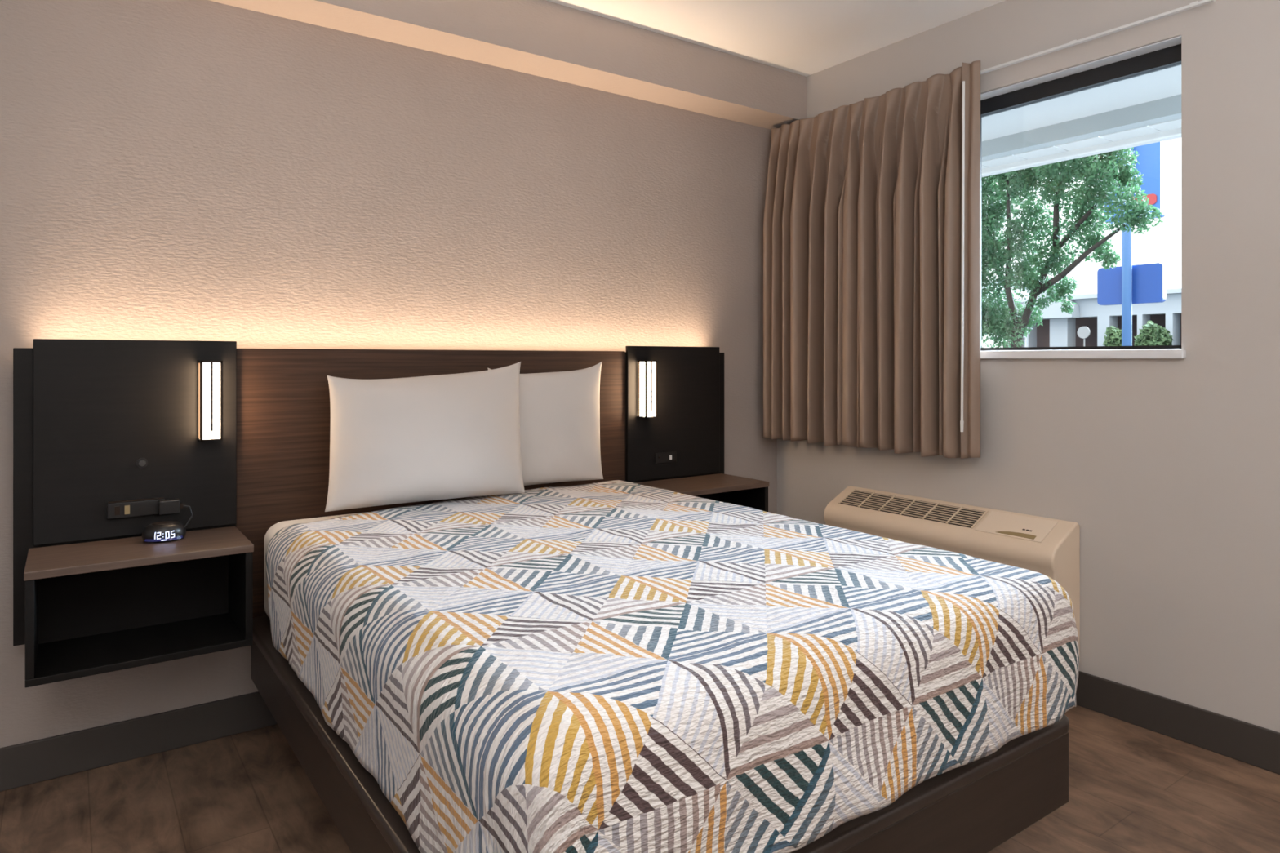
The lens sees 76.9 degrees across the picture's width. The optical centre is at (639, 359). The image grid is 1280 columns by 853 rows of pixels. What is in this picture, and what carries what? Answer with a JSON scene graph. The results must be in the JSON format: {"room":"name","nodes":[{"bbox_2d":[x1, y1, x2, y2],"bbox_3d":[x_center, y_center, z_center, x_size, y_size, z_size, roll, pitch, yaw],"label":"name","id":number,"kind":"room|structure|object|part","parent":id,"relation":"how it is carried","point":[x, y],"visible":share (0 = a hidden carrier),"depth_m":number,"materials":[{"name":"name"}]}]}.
{"room":"hotel room","nodes":[
{"label":"hotel room","id":0,"kind":"room"},
{"bbox_2d":[0,0,777,747],"bbox_3d":[-1.178,-0.070,2.600,4.640,2.440,0.120,0,0,-35],"label":"wall","id":1,"kind":"structure","parent":0,"point":[171,170],"depth_m":2.62,"materials":[{"name":"paint"}]},
{"bbox_2d":[13,338,236,646],"bbox_3d":[-1.441,0.348,2.282,0.527,0.804,0.093,0,0,-35],"label":"panel","id":2,"kind":"object","parent":1,"relation":"attached to","point":[85,411],"visible":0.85,"depth_m":2.21,"materials":[{"name":"black laminate"}]},
{"bbox_3d":[-1.401,0.218,2.262,0.484,0.544,0.016,0,0,-35],"label":"panel","id":3,"kind":"part","parent":2,"relation":"part of","materials":[{"name":"brown laminate"}]},
{"bbox_2d":[106,497,164,519],"bbox_3d":[-1.401,0.414,2.241,0.136,0.046,0.018,0,0,-35],"label":"bar","id":4,"kind":"object","parent":2,"relation":"attached to","point":[148,506],"visible":0.81,"depth_m":2.23,"materials":[{"name":"black plastic"}]},
{"bbox_2d":[114,506,119,515],"bbox_3d":[-1.434,0.415,2.209,0.012,0.024,0.002,0,0,-35],"label":"socket","id":5,"kind":"object","parent":4,"relation":"attached to","point":[117,508],"depth_m":2.21,"materials":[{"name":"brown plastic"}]},
{"bbox_2d":[124,505,129,514],"bbox_3d":[-1.415,0.415,2.223,0.012,0.024,0.002,0,0,-35],"label":"socket","id":6,"kind":"object","parent":4,"relation":"attached to","point":[126,507],"depth_m":2.22,"materials":[{"name":"brown plastic"}]},
{"bbox_3d":[-1.401,0.392,2.241,0.132,0.002,0.018,0,0,-35],"label":"trim","id":7,"kind":"part","parent":4,"relation":"part of","materials":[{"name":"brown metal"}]},
{"bbox_2d":[158,498,192,526],"bbox_3d":[-1.308,0.446,2.269,0.084,0.102,0.047,0,0,-35],"label":"power adapter","id":8,"kind":"object","parent":4,"relation":"attached to","point":[171,506],"visible":0.84,"depth_m":2.26,"materials":[{"name":"black plastic"}]},
{"bbox_2d":[23,526,253,688],"bbox_3d":[-1.317,0.630,2.131,0.489,0.270,0.294,0,0,-35],"label":"nightstand","id":9,"kind":"object","parent":2,"relation":"attached to","point":[102,606],"visible":1,"depth_m":2.16,"materials":[{"name":"laminate"}]},
{"bbox_2d":[142,520,186,542],"bbox_3d":[-1.304,0.471,2.208,0.105,0.048,0.087,0,0,-29],"label":"alarm clock","id":10,"kind":"object","parent":9,"relation":"on","point":[166,531],"visible":1,"depth_m":2.18,"materials":[{"name":"black plastic"}]},
{"bbox_2d":[136,457,147,467],"bbox_3d":[-1.392,0.290,2.253,0.028,0.028,0.010,0,0,-35],"label":"switch","id":11,"kind":"object","parent":2,"relation":"attached to","point":[142,462],"visible":1,"depth_m":2.25,"materials":[{"name":"black plastic"}]},
{"bbox_2d":[197,360,222,440],"bbox_3d":[-1.243,0.118,2.328,0.058,0.228,0.060,0,0,-35],"label":"wall sconce","id":12,"kind":"object","parent":2,"relation":"attached to","point":[210,372],"visible":1,"depth_m":2.31,"materials":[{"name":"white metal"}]},
{"bbox_2d":[202,363,220,439],"bbox_3d":[-1.241,0.118,2.326,0.048,0.220,0.051,0,0,-35],"label":"diffuser","id":13,"kind":"object","parent":12,"relation":"attached to","point":[211,371],"depth_m":2.31,"materials":[{"name":"white plastic"}]},
{"bbox_2d":[0,691,277,791],"bbox_3d":[-1.140,1.093,2.546,4.400,0.114,0.012,0,0,-35],"label":"baseboard","id":14,"kind":"structure","parent":1,"relation":"attached to","point":[33,762],"depth_m":2.31,"materials":[{"name":"grey plastic"}]},
{"bbox_2d":[235,348,625,617],"bbox_3d":[-0.656,0.408,2.849,1.410,0.883,0.077,0,0,-35],"label":"headboard","id":15,"kind":"object","parent":1,"relation":"attached to","point":[283,407],"visible":0.39,"depth_m":2.53,"materials":[{"name":"brown laminate"}]},
{"bbox_2d":[208,0,806,129],"bbox_3d":[-1.089,-1.188,2.474,4.400,0.204,0.188,0,0,-35],"label":"ceiling beam","id":16,"kind":"structure","parent":1,"relation":"attached to","point":[544,38],"depth_m":2.98,"materials":[{"name":"paint"}]},
{"bbox_2d":[625,346,724,483],"bbox_3d":[0.138,0.348,3.404,0.527,0.804,0.093,0,0,-35],"label":"panel","id":17,"kind":"object","parent":1,"relation":"attached to","point":[689,422],"visible":0.71,"depth_m":3.36,"materials":[{"name":"brown laminate"}]},
{"bbox_2d":[637,360,657,417],"bbox_3d":[0.029,0.118,3.232,0.058,0.228,0.060,0,0,-35],"label":"wall sconce","id":18,"kind":"object","parent":17,"relation":"attached to","point":[647,370],"visible":1,"depth_m":3.21,"materials":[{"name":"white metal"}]},
{"bbox_2d":[654,451,676,463],"bbox_3d":[0.108,0.405,3.320,0.110,0.044,0.008,0,0,-35],"label":"outlet plate","id":19,"kind":"object","parent":17,"relation":"attached to","point":[664,457],"visible":1,"depth_m":3.32,"materials":[{"name":"black plastic"}]},
{"bbox_2d":[635,473,768,511],"bbox_3d":[0.239,0.630,3.237,0.489,0.270,0.294,0,0,-35],"label":"nightstand","id":20,"kind":"object","parent":17,"relation":"attached to","point":[735,490],"visible":0.23,"depth_m":3.26,"materials":[{"name":"laminate"}]},
{"bbox_2d":[0,705,1279,852],"bbox_3d":[0.160,1.190,0.717,4.640,0.080,4.740,0,0,-35],"label":"floor","id":21,"kind":"structure","parent":0,"point":[1133,788],"depth_m":2.08,"materials":[{"name":"brown wood"}]},
{"bbox_2d":[250,511,1069,852],"bbox_3d":[-0.118,0.818,2.089,1.364,0.664,1.782,0,0,-35],"label":"bed","id":22,"kind":"object","parent":21,"relation":"on","point":[976,806],"visible":0.23,"depth_m":1.58,"materials":[{"name":"laminate"}]},
{"bbox_3d":[-0.108,0.632,2.093,1.306,0.292,1.746,0,0,-35],"label":"mattress","id":23,"kind":"part","parent":22,"relation":"part of","materials":[{"name":"white"}]},
{"bbox_3d":[-0.120,0.885,2.088,1.324,0.154,1.772,0,0,-35],"label":"platform frame","id":24,"kind":"part","parent":22,"relation":"part of","materials":[{"name":"laminate"}]},
{"bbox_2d":[265,480,1079,852],"bbox_3d":[-0.068,0.612,2.042,1.388,0.312,1.748,0,0,-35],"label":"quilt","id":25,"kind":"object","parent":22,"relation":"on","point":[615,666],"visible":1,"depth_m":1.40,"materials":[{"name":"multicoloured fabric"}]},
{"bbox_2d":[324,361,524,511],"bbox_3d":[-0.664,0.231,2.602,0.696,0.446,0.202,0,0,-35],"label":"pillow","id":26,"kind":"object","parent":25,"relation":"on","point":[394,441],"visible":1,"depth_m":2.52,"materials":[{"name":"grey fabric"}]},
{"bbox_2d":[487,361,603,485],"bbox_3d":[-0.331,0.231,2.949,0.505,0.446,0.120,0,0,-35],"label":"pillow","id":27,"kind":"object","parent":25,"relation":"on","point":[559,412],"visible":0.78,"depth_m":2.94,"materials":[{"name":"grey fabric"}]},
{"bbox_2d":[546,0,1004,76],"bbox_3d":[0.160,-1.340,0.717,4.640,0.100,4.740,0,0,-35],"label":"ceiling","id":28,"kind":"structure","parent":0,"point":[805,37],"depth_m":3.08,"materials":[{"name":"white paint"}]},
{"bbox_2d":[777,0,1279,732],"bbox_3d":[2.010,-0.070,2.032,0.140,2.440,4.500,0,0,-35],"label":"wall","id":29,"kind":"structure","parent":0,"point":[1167,471],"depth_m":2.46,"materials":[{"name":"grey paint"}]},
{"bbox_2d":[823,485,1079,661],"bbox_3d":[1.114,0.776,3.018,0.177,0.468,0.963,0,0,-35],"label":"air conditioner","id":30,"kind":"object","parent":29,"relation":"attached to","point":[1050,548],"visible":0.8,"depth_m":2.86,"materials":[{"name":"beige plastic"}]},
{"bbox_2d":[838,488,988,528],"bbox_3d":[1.039,0.571,3.120,0.102,0.052,0.606,0,0,-35],"label":"grille","id":31,"kind":"object","parent":30,"relation":"attached to","point":[935,513],"depth_m":3.09,"materials":[{"name":"beige plastic"}]},
{"bbox_3d":[1.290,0.573,2.767,0.111,0.056,0.237,0,0,-35],"label":"control lid","id":32,"kind":"part","parent":30,"relation":"part of","materials":[{"name":"beige plastic"}]},
{"bbox_2d":[980,35,1181,100],"bbox_3d":[1.279,-0.980,2.994,0.062,0.005,1.325,0,0,-35],"label":"trim","id":33,"kind":"structure","parent":29,"relation":"attached to","point":[1173,41],"depth_m":2.69,"materials":[{"name":"white metal"}]},
{"bbox_2d":[980,44,1186,359],"bbox_3d":[1.302,-0.489,3.010,0.162,0.975,1.349,0,0,-35],"label":"window","id":34,"kind":"structure","parent":29,"relation":"in","point":[1168,57],"depth_m":2.72,"materials":[{"name":"black"}]},
{"bbox_3d":[1.327,-0.484,3.012,0.004,0.880,1.291,0,0,-35],"label":"glass","id":35,"kind":"part","parent":34,"relation":"part of","materials":[{"name":"clear glass"}]},
{"bbox_3d":[1.302,-0.017,3.010,0.162,0.030,1.349,0,0,-35],"label":"sill","id":36,"kind":"part","parent":34,"relation":"part of","materials":[{"name":"white stone"}]},
{"bbox_2d":[980,0,1215,74],"bbox_3d":[1.169,-1.049,3.062,0.038,0.012,1.754,0,0,-35],"label":"rail","id":37,"kind":"object","parent":29,"relation":"attached to","point":[1193,5],"visible":0.48,"depth_m":2.59,"materials":[{"name":"white metal"}]},
{"bbox_2d":[763,60,980,458],"bbox_3d":[0.897,-0.359,3.324,0.145,1.443,1.064,0,0,-35],"label":"curtain","id":38,"kind":"object","parent":37,"relation":"hanging from","point":[872,218],"visible":1,"depth_m":3.20,"materials":[{"name":"brown fabric"}]},
{"bbox_2d":[1075,671,1279,774],"bbox_3d":[1.952,1.093,1.983,0.012,0.114,4.488,0,0,-35],"label":"baseboard","id":39,"kind":"structure","parent":29,"relation":"attached to","point":[1252,744],"depth_m":2.42,"materials":[{"name":"grey plastic"}]},
{"label":"outside","id":40,"kind":"structure","parent":0,"visible":0},
{"bbox_3d":[20.842,1.245,27.374,59.800,0.090,105.000,0,0,-35],"label":"ground","id":41,"kind":"structure","parent":40,"visible":0},
{"bbox_2d":[982,146,1164,347],"bbox_3d":[5.581,-1.165,11.432,1.591,4.739,3.240,0,0,-35],"label":"tree","id":42,"kind":"object","parent":41,"relation":"on","point":[1100,171],"visible":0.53,"depth_m":11.24,"materials":[{"name":"green plant"}]},
{"bbox_2d":[982,64,1181,177],"bbox_3d":[-0.541,0.025,6.659,1.060,2.350,22.000,0,0,-35],"label":"porch roof","id":43,"kind":"structure","parent":41,"relation":"on","point":[1144,109],"depth_m":3.54,"materials":[{"name":"grey"}]},
{"bbox_2d":[982,266,1181,347],"bbox_3d":[15.494,-0.925,24.801,5.500,4.250,10.400,0,0,-35],"label":"building","id":44,"kind":"structure","parent":41,"relation":"on","point":[1059,329],"depth_m":24.17,"materials":[{"name":"grey paint"}]},
{"bbox_3d":[13.762,-1.860,23.570,0.750,0.120,10.400,0,0,-35],"label":"cornice","id":45,"kind":"part","parent":44,"relation":"part of","materials":[{"name":"grey paint"}]},
{"bbox_2d":[1077,326,1090,346],"bbox_3d":[12.448,0.137,22.579,0.080,2.126,0.338,0,0,-35],"label":"sign","id":46,"kind":"object","parent":41,"relation":"on","point":[1083,332],"visible":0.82,"depth_m":22.56,"materials":[{"name":"grey metal"}]},
{"bbox_2d":[1102,325,1121,346],"bbox_3d":[13.238,0.151,22.361,0.944,2.192,0.510,0,0,-35],"label":"bush","id":47,"kind":"object","parent":41,"relation":"on","point":[1113,338],"visible":0.18,"depth_m":22.11,"materials":[{"name":"green plant"}]},
{"bbox_2d":[1097,140,1166,346],"bbox_3d":[8.397,-1.600,13.818,0.354,5.600,1.047,0,0,-35],"label":"roadside sign","id":48,"kind":"object","parent":41,"relation":"on","point":[1127,284],"visible":0.51,"depth_m":13.68,"materials":[{"name":"blue metal"}]},
{"bbox_2d":[1133,320,1173,346],"bbox_3d":[13.780,0.101,21.601,0.940,2.259,0.754,0,0,-35],"label":"bush","id":49,"kind":"object","parent":41,"relation":"on","point":[1151,335],"visible":0.3,"depth_m":21.40,"materials":[{"name":"green plant"}]}
]}

